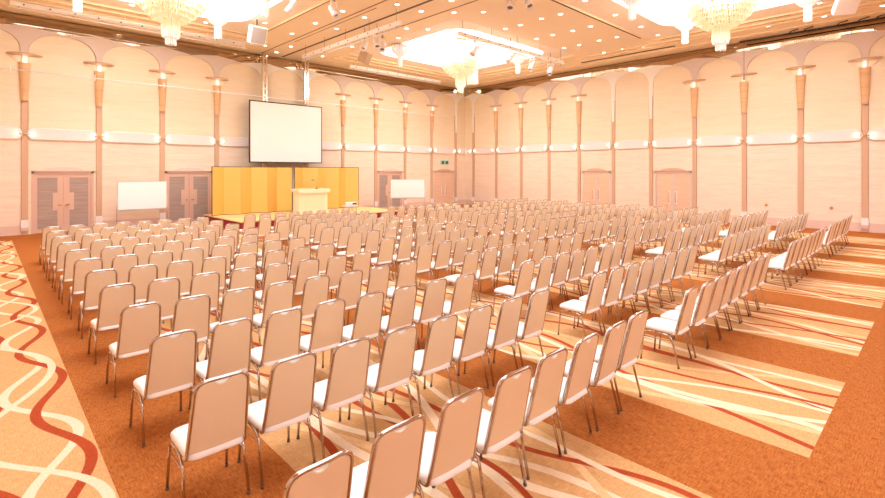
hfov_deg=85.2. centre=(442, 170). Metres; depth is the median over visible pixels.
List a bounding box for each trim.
[0,3,254,51]
[0,24,62,234]
[15,0,262,45]
[39,0,269,42]
[63,35,131,215]
[68,0,245,34]
[132,46,190,212]
[191,55,241,166]
[242,63,285,99]
[262,0,386,52]
[268,0,329,30]
[282,0,432,56]
[286,69,324,83]
[295,8,375,41]
[315,60,447,83]
[325,75,359,166]
[333,57,454,80]
[338,55,454,78]
[342,0,477,46]
[360,81,390,200]
[391,85,418,207]
[419,90,443,201]
[444,93,464,201]
[465,93,483,203]
[466,0,884,79]
[466,3,884,81]
[477,10,884,85]
[484,90,507,200]
[508,86,533,206]
[534,81,562,203]
[551,0,640,38]
[563,77,594,202]
[581,46,674,62]
[595,71,630,204]
[631,65,671,206]
[661,14,790,39]
[672,58,717,208]
[718,50,770,221]
[771,41,830,214]
[831,30,884,231]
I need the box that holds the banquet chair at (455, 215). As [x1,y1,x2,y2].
[442,212,459,230]
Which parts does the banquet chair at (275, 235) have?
frame, backrest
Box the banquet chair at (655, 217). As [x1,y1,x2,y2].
[642,212,658,232]
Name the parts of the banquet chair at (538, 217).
backrest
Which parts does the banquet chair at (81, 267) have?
leg, leg, seat, backrest, frame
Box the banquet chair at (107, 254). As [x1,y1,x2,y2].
[100,246,124,268]
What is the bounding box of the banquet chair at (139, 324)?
[105,301,160,397]
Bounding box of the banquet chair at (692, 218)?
[682,215,695,233]
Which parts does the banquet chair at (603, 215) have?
backrest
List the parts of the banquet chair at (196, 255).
frame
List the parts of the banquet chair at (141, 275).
frame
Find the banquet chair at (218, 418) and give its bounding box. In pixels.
[165,370,250,497]
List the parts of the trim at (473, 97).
post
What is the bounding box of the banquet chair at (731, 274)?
[695,268,736,337]
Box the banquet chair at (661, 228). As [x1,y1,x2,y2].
[642,219,665,250]
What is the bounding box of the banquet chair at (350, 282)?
[328,269,362,325]
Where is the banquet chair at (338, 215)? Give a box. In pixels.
[334,212,343,220]
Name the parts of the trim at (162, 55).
post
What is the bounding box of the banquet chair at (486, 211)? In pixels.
[471,209,488,226]
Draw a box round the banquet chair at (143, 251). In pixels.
[132,243,155,264]
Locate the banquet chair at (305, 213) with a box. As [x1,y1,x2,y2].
[302,211,312,218]
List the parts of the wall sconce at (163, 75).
lamp shade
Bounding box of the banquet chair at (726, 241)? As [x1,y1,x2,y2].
[697,235,730,276]
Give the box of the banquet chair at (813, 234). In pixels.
[785,232,815,274]
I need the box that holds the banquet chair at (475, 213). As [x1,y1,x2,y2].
[468,210,478,232]
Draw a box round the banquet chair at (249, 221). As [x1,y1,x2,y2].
[239,214,255,237]
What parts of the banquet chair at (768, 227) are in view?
frame, backrest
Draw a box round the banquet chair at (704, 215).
[700,213,706,233]
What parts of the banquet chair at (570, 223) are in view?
backrest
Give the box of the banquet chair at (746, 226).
[743,214,751,231]
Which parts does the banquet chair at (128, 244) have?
frame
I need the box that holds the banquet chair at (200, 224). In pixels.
[189,221,203,232]
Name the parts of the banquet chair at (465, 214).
backrest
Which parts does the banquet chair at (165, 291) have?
frame, backrest, seat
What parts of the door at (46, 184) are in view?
louvre panel, push plate, push plate, louvre panel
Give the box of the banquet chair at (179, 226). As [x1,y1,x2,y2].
[169,223,183,233]
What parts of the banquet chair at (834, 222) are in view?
backrest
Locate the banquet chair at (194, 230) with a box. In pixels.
[183,226,198,238]
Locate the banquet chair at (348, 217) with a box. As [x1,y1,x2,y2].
[340,215,350,225]
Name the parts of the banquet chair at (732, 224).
backrest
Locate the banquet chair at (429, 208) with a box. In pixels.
[424,207,434,222]
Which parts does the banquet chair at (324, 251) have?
backrest, frame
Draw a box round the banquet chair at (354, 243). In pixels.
[337,232,362,268]
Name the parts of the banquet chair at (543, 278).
seat, frame, backrest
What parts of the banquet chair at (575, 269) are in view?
seat, frame, backrest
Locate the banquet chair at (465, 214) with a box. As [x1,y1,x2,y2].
[458,211,468,225]
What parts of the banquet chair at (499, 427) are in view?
leg, seat, frame, backrest, leg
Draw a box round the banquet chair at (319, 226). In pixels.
[306,222,327,257]
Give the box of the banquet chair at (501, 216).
[496,212,505,230]
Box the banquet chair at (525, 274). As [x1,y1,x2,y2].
[492,259,534,315]
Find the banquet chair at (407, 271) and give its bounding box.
[384,260,417,302]
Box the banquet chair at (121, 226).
[115,222,130,231]
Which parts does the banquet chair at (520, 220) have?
backrest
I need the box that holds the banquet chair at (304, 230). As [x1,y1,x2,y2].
[297,223,310,245]
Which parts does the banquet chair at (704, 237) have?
frame, backrest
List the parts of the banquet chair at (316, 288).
seat, frame, backrest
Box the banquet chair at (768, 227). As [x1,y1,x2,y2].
[744,223,770,254]
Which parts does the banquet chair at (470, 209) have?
backrest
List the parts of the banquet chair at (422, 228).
backrest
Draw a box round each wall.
[0,11,464,233]
[465,18,884,223]
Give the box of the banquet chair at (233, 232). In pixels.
[222,229,237,253]
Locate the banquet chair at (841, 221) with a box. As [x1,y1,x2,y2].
[825,219,843,252]
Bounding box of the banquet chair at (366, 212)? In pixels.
[359,210,368,218]
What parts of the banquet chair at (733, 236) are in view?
seat, backrest, frame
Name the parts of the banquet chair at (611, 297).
seat, leg, frame, backrest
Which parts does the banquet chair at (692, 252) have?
frame, backrest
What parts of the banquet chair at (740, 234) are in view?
backrest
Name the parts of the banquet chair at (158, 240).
frame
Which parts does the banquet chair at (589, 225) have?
frame, backrest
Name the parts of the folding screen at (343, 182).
edge trim, screen panel, screen panel, screen panel, screen panel, screen panel, screen panel, edge trim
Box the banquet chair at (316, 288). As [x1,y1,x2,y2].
[293,275,329,323]
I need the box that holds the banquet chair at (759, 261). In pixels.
[728,255,763,315]
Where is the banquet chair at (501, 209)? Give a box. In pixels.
[488,208,505,230]
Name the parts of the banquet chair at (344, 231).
frame, backrest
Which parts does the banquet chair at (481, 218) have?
backrest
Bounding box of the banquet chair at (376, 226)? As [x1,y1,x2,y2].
[361,223,383,254]
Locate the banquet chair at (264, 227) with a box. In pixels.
[258,217,271,235]
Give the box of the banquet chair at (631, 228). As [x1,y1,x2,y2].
[611,225,634,259]
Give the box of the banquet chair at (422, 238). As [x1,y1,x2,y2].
[401,232,428,262]
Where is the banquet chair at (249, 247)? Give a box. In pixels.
[227,242,257,287]
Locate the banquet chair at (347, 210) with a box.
[341,208,349,216]
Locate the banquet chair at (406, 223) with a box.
[396,220,412,243]
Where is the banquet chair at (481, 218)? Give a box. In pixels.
[474,214,485,236]
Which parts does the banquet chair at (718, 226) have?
backrest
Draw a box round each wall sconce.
[6,51,42,100]
[84,61,113,106]
[149,69,175,111]
[205,77,227,115]
[335,93,350,124]
[369,97,383,127]
[399,101,411,129]
[426,105,437,131]
[489,105,501,131]
[514,102,526,129]
[541,98,555,127]
[570,94,586,125]
[683,79,705,116]
[731,72,756,112]
[785,65,815,108]
[848,56,882,103]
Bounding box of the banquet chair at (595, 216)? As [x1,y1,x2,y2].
[583,213,598,241]
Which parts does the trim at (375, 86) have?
post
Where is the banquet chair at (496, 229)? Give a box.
[483,224,501,258]
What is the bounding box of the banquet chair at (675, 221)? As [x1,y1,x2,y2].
[656,217,678,245]
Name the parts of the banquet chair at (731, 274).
seat, leg, leg, frame, backrest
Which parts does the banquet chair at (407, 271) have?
seat, backrest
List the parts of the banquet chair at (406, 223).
backrest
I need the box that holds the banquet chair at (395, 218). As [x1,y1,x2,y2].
[379,216,399,243]
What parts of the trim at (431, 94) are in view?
post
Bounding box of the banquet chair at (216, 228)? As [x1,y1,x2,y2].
[205,225,219,245]
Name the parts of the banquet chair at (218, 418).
leg, leg, seat, frame, backrest, leg, leg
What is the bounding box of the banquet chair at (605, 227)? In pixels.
[587,219,609,249]
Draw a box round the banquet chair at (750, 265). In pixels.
[736,259,755,322]
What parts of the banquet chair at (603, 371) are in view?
seat, leg, frame, backrest, leg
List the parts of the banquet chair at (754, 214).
backrest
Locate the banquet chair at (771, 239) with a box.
[757,220,782,253]
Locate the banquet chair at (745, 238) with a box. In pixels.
[719,229,750,266]
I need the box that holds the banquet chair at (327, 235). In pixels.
[311,227,334,253]
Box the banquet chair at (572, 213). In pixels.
[565,210,575,234]
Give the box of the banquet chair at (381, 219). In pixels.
[376,217,386,235]
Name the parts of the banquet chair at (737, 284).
leg, leg, frame, backrest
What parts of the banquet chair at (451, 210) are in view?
backrest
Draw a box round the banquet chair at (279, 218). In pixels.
[271,216,286,245]
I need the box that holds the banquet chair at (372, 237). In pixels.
[361,230,379,265]
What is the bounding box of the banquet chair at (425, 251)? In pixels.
[416,243,432,284]
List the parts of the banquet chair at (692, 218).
backrest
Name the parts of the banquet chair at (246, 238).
frame, backrest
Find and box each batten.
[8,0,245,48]
[302,9,401,61]
[349,64,440,84]
[457,20,563,66]
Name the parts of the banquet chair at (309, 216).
backrest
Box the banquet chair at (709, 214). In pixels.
[702,212,711,231]
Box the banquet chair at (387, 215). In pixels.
[381,213,389,228]
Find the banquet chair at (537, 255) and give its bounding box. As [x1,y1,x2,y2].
[513,239,545,282]
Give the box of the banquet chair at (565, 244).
[543,234,571,272]
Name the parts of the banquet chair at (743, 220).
backrest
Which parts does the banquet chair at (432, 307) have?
leg, leg, seat, frame, backrest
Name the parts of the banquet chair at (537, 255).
backrest, frame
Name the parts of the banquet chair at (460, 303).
seat, frame, backrest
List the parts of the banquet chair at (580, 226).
backrest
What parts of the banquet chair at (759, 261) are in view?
leg, frame, backrest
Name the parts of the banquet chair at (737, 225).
backrest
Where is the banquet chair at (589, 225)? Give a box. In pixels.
[572,221,593,248]
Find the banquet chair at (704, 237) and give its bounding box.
[698,222,710,255]
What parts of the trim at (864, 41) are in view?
post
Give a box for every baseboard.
[0,199,464,235]
[465,200,884,232]
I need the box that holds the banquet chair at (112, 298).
[88,283,135,363]
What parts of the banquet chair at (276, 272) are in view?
seat, backrest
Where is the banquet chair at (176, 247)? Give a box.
[162,241,183,262]
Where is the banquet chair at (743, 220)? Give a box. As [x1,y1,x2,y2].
[724,215,745,231]
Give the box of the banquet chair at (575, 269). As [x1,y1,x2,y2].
[551,249,584,300]
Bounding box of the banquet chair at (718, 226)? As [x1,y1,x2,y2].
[697,220,721,251]
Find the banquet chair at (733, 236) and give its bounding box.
[705,233,737,273]
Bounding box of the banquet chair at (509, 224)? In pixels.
[500,216,514,238]
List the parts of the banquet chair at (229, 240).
backrest, frame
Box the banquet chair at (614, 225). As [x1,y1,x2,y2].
[596,217,618,245]
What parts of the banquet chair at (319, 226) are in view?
frame, backrest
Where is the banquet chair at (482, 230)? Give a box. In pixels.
[467,226,488,250]
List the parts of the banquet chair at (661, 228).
backrest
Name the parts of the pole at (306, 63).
rail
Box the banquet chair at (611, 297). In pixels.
[577,266,624,333]
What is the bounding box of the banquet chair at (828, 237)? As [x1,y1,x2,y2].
[821,223,834,259]
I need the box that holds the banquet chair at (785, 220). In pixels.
[761,219,786,251]
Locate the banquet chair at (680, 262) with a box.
[649,247,687,300]
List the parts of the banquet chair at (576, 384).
seat, leg, frame, backrest, leg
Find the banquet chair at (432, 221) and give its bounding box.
[428,218,438,237]
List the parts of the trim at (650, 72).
post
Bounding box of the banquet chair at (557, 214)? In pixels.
[546,212,559,230]
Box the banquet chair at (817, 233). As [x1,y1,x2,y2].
[807,230,819,269]
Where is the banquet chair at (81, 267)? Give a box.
[68,258,102,318]
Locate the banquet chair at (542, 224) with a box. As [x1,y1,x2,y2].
[527,219,546,250]
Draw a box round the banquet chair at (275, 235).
[258,232,279,273]
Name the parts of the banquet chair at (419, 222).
backrest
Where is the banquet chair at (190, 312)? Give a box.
[164,294,210,361]
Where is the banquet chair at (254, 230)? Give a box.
[235,227,258,261]
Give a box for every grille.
[251,27,266,44]
[365,54,371,64]
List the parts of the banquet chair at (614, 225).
backrest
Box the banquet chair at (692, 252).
[660,244,697,294]
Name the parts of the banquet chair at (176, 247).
frame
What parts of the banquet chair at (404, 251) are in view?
seat, frame, backrest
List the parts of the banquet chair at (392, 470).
seat, backrest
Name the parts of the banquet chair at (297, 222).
backrest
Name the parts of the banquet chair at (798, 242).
seat, frame, backrest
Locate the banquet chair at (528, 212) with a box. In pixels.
[514,210,531,227]
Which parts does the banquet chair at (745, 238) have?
frame, backrest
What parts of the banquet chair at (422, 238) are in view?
frame, backrest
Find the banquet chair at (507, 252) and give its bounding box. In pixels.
[479,244,514,295]
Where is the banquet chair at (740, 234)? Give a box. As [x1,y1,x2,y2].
[713,231,743,267]
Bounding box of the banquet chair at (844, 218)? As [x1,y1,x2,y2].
[825,218,845,248]
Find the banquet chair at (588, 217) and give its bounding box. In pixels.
[571,214,591,243]
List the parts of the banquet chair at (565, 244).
frame, backrest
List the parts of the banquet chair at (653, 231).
frame, backrest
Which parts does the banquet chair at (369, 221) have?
backrest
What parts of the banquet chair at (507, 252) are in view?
seat, frame, backrest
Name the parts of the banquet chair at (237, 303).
seat, frame, backrest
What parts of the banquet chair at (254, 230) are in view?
backrest, frame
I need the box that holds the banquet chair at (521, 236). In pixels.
[514,230,526,254]
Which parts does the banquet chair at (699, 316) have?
seat, leg, frame, leg, backrest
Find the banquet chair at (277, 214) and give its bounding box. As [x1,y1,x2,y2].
[271,213,285,230]
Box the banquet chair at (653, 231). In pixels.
[633,220,658,253]
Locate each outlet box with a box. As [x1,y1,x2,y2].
[21,220,28,230]
[96,216,102,224]
[160,213,165,220]
[861,218,868,228]
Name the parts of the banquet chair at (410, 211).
backrest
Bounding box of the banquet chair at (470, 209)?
[457,207,473,228]
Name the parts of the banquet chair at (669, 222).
backrest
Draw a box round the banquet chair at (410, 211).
[400,208,414,229]
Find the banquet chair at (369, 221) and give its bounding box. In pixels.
[362,218,372,247]
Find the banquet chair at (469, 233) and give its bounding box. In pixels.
[451,227,474,264]
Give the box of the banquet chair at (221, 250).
[210,245,231,278]
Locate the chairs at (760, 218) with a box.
[397,198,851,244]
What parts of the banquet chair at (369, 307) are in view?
seat, frame, backrest, leg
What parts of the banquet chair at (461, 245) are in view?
seat, frame, backrest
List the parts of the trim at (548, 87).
post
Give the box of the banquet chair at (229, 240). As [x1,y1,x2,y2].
[216,236,234,274]
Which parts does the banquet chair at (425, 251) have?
frame, backrest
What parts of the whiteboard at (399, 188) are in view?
board frame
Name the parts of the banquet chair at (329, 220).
backrest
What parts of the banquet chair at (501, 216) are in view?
backrest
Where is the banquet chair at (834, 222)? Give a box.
[822,222,836,254]
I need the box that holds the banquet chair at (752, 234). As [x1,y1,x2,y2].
[727,228,756,263]
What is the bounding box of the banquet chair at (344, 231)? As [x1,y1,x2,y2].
[334,225,351,260]
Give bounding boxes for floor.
[0,204,884,497]
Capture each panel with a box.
[0,126,21,138]
[27,128,96,141]
[101,131,160,143]
[164,134,215,145]
[219,137,248,146]
[322,141,341,149]
[344,143,374,151]
[377,144,404,152]
[406,146,431,152]
[433,147,455,153]
[457,148,464,154]
[465,148,471,154]
[474,147,494,153]
[496,146,519,153]
[521,144,547,152]
[549,143,577,151]
[580,141,611,150]
[614,140,648,149]
[652,138,692,147]
[696,135,741,146]
[746,133,797,144]
[802,130,862,142]
[867,128,884,140]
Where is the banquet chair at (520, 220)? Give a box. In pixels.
[513,215,524,244]
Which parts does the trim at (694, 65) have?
post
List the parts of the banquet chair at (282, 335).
leg, seat, frame, backrest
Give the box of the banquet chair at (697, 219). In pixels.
[680,214,700,228]
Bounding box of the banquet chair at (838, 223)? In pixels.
[824,220,839,254]
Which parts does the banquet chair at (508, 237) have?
backrest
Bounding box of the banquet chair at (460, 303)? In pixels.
[427,273,474,333]
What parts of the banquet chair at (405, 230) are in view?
backrest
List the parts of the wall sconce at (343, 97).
lamp shade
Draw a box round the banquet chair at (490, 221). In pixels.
[486,213,495,231]
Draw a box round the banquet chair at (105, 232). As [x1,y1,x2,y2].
[99,227,117,238]
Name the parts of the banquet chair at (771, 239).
frame, backrest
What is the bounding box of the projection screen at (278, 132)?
[249,100,321,162]
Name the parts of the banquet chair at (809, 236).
frame, backrest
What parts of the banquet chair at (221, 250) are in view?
backrest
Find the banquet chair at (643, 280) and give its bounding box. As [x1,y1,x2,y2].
[610,257,653,313]
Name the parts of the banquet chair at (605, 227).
backrest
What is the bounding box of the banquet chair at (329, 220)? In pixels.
[316,216,335,245]
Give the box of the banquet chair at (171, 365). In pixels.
[129,329,196,446]
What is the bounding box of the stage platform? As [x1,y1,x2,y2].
[204,206,397,228]
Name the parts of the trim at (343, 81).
post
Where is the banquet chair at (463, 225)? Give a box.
[458,221,467,237]
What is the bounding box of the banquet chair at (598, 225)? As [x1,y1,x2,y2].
[584,220,602,251]
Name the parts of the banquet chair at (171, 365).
leg, leg, seat, frame, backrest, leg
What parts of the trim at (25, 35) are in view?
post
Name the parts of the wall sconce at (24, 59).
lamp shade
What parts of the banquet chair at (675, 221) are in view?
backrest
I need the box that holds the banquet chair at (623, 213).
[609,210,626,236]
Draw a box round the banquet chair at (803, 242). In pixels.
[772,236,806,281]
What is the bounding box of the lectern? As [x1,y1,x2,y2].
[291,188,329,213]
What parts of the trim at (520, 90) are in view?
post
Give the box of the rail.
[55,8,256,45]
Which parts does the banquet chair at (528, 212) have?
backrest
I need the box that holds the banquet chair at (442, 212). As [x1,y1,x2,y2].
[437,209,445,229]
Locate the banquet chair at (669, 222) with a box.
[649,218,672,248]
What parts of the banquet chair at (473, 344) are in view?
leg, seat, frame, backrest, leg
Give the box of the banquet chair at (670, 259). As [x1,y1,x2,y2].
[637,250,676,306]
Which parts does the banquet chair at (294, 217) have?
backrest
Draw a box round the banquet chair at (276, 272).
[255,262,288,313]
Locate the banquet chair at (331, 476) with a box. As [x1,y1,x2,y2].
[282,450,353,497]
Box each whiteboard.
[116,181,167,224]
[390,179,424,213]
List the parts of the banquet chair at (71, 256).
leg, leg, seat, frame, backrest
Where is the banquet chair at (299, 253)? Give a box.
[288,246,310,277]
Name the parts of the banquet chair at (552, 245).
frame, backrest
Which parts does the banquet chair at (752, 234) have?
backrest, frame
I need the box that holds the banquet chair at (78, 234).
[74,229,93,242]
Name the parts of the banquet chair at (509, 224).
backrest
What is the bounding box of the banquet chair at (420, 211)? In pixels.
[413,207,424,225]
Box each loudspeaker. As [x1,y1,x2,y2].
[247,19,267,45]
[357,38,372,64]
[467,70,477,84]
[831,0,860,15]
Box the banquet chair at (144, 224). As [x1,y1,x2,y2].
[137,220,151,229]
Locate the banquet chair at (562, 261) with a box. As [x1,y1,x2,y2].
[532,252,570,308]
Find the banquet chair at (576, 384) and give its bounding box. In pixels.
[522,332,598,453]
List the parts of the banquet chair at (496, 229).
backrest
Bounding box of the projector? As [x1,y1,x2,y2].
[346,202,356,205]
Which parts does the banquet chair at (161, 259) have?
frame, backrest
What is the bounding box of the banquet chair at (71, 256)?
[58,249,90,303]
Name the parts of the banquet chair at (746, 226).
backrest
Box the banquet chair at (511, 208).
[504,207,514,224]
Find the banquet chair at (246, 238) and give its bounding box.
[230,234,257,274]
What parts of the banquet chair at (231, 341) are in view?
leg, seat, frame, backrest, leg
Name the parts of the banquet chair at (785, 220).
backrest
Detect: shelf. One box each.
[6,51,42,56]
[84,61,113,65]
[149,69,175,73]
[205,77,227,80]
[335,93,350,95]
[683,79,705,82]
[731,72,756,76]
[785,65,815,69]
[848,56,882,61]
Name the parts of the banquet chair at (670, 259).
frame, backrest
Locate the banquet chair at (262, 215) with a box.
[258,213,270,226]
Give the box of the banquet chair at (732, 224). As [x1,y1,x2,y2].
[712,217,735,244]
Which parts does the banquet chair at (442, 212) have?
backrest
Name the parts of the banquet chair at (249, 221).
backrest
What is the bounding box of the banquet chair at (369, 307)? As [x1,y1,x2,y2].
[330,291,383,361]
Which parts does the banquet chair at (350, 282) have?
seat, frame, backrest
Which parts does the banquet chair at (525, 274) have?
leg, seat, frame, backrest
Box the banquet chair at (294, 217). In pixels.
[283,215,302,243]
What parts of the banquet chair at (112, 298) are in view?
leg, leg, seat, frame, backrest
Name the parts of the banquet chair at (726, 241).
seat, frame, backrest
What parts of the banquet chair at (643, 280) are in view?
seat, frame, backrest, leg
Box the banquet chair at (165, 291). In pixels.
[146,277,179,330]
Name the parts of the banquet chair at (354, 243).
seat, backrest, frame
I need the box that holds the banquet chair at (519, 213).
[513,211,522,227]
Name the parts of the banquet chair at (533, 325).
leg, seat, frame, backrest, leg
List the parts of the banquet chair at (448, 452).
leg, seat, backrest, leg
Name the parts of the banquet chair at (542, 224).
backrest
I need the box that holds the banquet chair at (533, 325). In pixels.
[493,288,549,366]
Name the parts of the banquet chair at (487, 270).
seat, frame, backrest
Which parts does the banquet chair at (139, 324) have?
leg, leg, seat, frame, backrest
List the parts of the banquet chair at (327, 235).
backrest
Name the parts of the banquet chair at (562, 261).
seat, frame, backrest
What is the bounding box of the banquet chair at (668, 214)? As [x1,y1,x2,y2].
[665,211,670,225]
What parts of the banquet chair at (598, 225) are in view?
frame, backrest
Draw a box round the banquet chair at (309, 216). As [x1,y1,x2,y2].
[306,214,317,238]
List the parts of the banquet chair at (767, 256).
leg, frame, backrest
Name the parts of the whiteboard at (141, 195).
board frame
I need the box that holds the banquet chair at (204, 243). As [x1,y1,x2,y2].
[190,238,209,258]
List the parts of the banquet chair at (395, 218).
backrest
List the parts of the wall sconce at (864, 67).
lamp shade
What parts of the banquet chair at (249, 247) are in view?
backrest, frame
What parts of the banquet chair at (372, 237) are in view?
backrest, frame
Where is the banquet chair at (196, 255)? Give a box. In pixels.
[180,247,203,275]
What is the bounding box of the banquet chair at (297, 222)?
[285,219,306,249]
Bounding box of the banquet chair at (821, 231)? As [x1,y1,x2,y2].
[811,228,823,268]
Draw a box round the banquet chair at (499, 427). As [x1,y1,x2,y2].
[443,365,532,497]
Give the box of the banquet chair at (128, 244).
[119,237,140,254]
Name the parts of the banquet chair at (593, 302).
leg, leg, seat, frame, backrest, leg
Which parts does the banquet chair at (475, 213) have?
backrest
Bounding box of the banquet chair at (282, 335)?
[250,307,301,400]
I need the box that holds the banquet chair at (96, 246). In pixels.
[90,239,112,257]
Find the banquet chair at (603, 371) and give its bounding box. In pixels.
[554,320,626,430]
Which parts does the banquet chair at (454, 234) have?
backrest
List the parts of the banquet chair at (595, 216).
backrest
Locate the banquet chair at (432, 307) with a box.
[413,278,446,349]
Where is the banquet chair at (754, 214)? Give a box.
[743,213,755,229]
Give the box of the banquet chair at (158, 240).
[147,235,166,251]
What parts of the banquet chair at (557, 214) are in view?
backrest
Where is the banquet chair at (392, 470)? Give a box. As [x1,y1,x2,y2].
[350,414,425,497]
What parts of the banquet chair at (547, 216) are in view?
backrest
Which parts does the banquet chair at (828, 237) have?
frame, backrest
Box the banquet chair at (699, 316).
[658,279,714,357]
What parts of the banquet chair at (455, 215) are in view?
backrest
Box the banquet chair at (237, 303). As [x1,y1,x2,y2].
[205,287,254,359]
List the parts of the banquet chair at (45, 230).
backrest, frame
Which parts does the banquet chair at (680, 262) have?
frame, backrest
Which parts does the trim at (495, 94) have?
post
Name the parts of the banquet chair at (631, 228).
frame, backrest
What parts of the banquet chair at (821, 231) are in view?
frame, backrest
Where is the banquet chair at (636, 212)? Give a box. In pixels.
[633,209,639,222]
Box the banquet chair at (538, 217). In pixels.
[523,213,542,239]
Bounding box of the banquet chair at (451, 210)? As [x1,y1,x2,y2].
[442,208,455,225]
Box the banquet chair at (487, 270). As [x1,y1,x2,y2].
[475,247,497,300]
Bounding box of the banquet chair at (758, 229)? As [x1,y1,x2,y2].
[737,226,760,259]
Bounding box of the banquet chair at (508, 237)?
[496,232,513,264]
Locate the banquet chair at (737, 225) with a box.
[718,216,741,245]
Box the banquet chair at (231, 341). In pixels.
[189,317,252,408]
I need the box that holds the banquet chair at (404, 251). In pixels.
[385,235,412,277]
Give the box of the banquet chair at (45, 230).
[39,226,60,264]
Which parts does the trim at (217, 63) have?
post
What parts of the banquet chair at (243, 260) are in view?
frame, backrest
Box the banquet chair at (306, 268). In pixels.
[294,258,319,294]
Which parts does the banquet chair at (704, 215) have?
backrest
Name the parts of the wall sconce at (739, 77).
lamp shade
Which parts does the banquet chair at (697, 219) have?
backrest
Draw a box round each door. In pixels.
[31,167,93,233]
[165,168,211,222]
[377,169,402,208]
[433,169,453,205]
[582,168,610,212]
[655,168,691,218]
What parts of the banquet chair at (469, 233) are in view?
backrest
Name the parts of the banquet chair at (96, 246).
frame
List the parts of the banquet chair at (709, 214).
backrest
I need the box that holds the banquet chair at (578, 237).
[553,232,583,271]
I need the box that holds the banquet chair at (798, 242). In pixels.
[765,238,801,285]
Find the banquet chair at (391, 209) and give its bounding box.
[387,206,394,220]
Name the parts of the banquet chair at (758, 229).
backrest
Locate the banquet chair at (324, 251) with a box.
[316,243,334,290]
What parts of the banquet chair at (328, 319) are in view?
seat, leg, backrest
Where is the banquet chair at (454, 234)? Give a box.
[434,229,460,267]
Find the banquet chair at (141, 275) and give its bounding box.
[127,264,157,302]
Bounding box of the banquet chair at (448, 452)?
[417,387,484,497]
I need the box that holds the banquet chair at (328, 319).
[300,298,345,367]
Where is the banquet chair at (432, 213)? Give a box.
[426,210,435,224]
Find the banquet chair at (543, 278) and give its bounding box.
[515,256,553,310]
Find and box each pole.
[262,53,267,166]
[304,60,308,166]
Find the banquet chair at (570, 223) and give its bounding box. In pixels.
[555,216,574,238]
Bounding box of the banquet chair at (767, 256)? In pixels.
[730,252,771,308]
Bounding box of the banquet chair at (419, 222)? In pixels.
[413,219,425,249]
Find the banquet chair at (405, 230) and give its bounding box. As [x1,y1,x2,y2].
[395,226,412,264]
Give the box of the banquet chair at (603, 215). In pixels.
[598,212,606,239]
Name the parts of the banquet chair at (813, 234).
frame, backrest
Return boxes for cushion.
[215,377,229,382]
[313,462,329,470]
[484,373,519,444]
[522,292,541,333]
[525,354,556,417]
[562,339,589,397]
[584,274,601,309]
[594,326,618,379]
[618,314,640,363]
[620,264,635,296]
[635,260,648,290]
[675,289,693,330]
[692,283,709,321]
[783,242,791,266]
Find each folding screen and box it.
[212,166,291,215]
[294,167,358,208]
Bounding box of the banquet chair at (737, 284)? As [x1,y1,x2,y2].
[708,264,746,329]
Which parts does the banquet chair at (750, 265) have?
leg, leg, frame, backrest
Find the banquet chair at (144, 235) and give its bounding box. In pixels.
[135,230,153,243]
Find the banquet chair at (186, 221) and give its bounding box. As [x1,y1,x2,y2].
[177,218,190,227]
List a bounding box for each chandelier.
[73,0,81,13]
[134,0,212,45]
[205,0,229,39]
[259,0,272,17]
[391,44,408,66]
[434,37,486,91]
[512,52,525,73]
[621,0,640,20]
[673,14,694,44]
[678,0,759,51]
[793,0,819,22]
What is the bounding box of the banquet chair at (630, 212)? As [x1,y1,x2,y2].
[625,210,632,235]
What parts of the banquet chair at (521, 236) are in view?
frame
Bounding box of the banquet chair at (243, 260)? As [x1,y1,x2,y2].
[222,253,256,305]
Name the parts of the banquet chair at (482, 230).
backrest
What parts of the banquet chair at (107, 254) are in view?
frame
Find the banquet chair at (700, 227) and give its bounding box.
[677,224,703,256]
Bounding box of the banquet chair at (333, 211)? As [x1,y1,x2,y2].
[329,209,337,217]
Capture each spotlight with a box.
[285,0,297,14]
[328,0,340,19]
[360,37,368,51]
[373,33,380,49]
[379,31,385,52]
[469,40,478,56]
[505,0,515,11]
[505,38,514,63]
[524,0,533,9]
[527,58,534,71]
[547,53,552,75]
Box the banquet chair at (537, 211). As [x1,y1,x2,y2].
[533,209,539,225]
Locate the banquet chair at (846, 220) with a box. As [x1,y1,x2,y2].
[823,217,848,248]
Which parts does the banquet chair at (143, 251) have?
frame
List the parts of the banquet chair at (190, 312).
seat, backrest, frame, leg, leg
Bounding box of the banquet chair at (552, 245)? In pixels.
[529,237,558,267]
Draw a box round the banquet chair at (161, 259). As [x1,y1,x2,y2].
[145,251,172,302]
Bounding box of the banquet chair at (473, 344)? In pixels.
[430,304,492,394]
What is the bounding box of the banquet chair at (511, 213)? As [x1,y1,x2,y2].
[503,211,513,230]
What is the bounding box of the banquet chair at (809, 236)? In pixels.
[777,234,811,277]
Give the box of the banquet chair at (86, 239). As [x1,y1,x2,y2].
[81,233,101,249]
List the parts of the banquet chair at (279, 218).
backrest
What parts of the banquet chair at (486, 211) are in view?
backrest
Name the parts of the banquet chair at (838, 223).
backrest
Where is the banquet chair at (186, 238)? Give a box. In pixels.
[174,233,192,248]
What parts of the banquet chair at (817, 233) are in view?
backrest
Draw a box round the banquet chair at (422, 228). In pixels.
[412,225,427,251]
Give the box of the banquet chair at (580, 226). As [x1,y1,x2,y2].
[560,222,583,244]
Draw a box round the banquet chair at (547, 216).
[544,213,550,238]
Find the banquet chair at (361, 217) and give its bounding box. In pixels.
[354,214,363,224]
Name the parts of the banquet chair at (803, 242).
seat, frame, backrest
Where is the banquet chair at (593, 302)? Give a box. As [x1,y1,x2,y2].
[557,271,606,336]
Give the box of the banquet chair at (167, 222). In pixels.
[157,219,171,228]
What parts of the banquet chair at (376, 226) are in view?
backrest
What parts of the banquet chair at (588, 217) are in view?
backrest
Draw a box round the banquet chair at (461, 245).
[437,238,468,284]
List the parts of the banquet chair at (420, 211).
backrest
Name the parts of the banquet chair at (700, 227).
frame, backrest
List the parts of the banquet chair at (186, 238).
frame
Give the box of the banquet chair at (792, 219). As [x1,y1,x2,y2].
[770,217,794,247]
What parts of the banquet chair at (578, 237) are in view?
backrest, frame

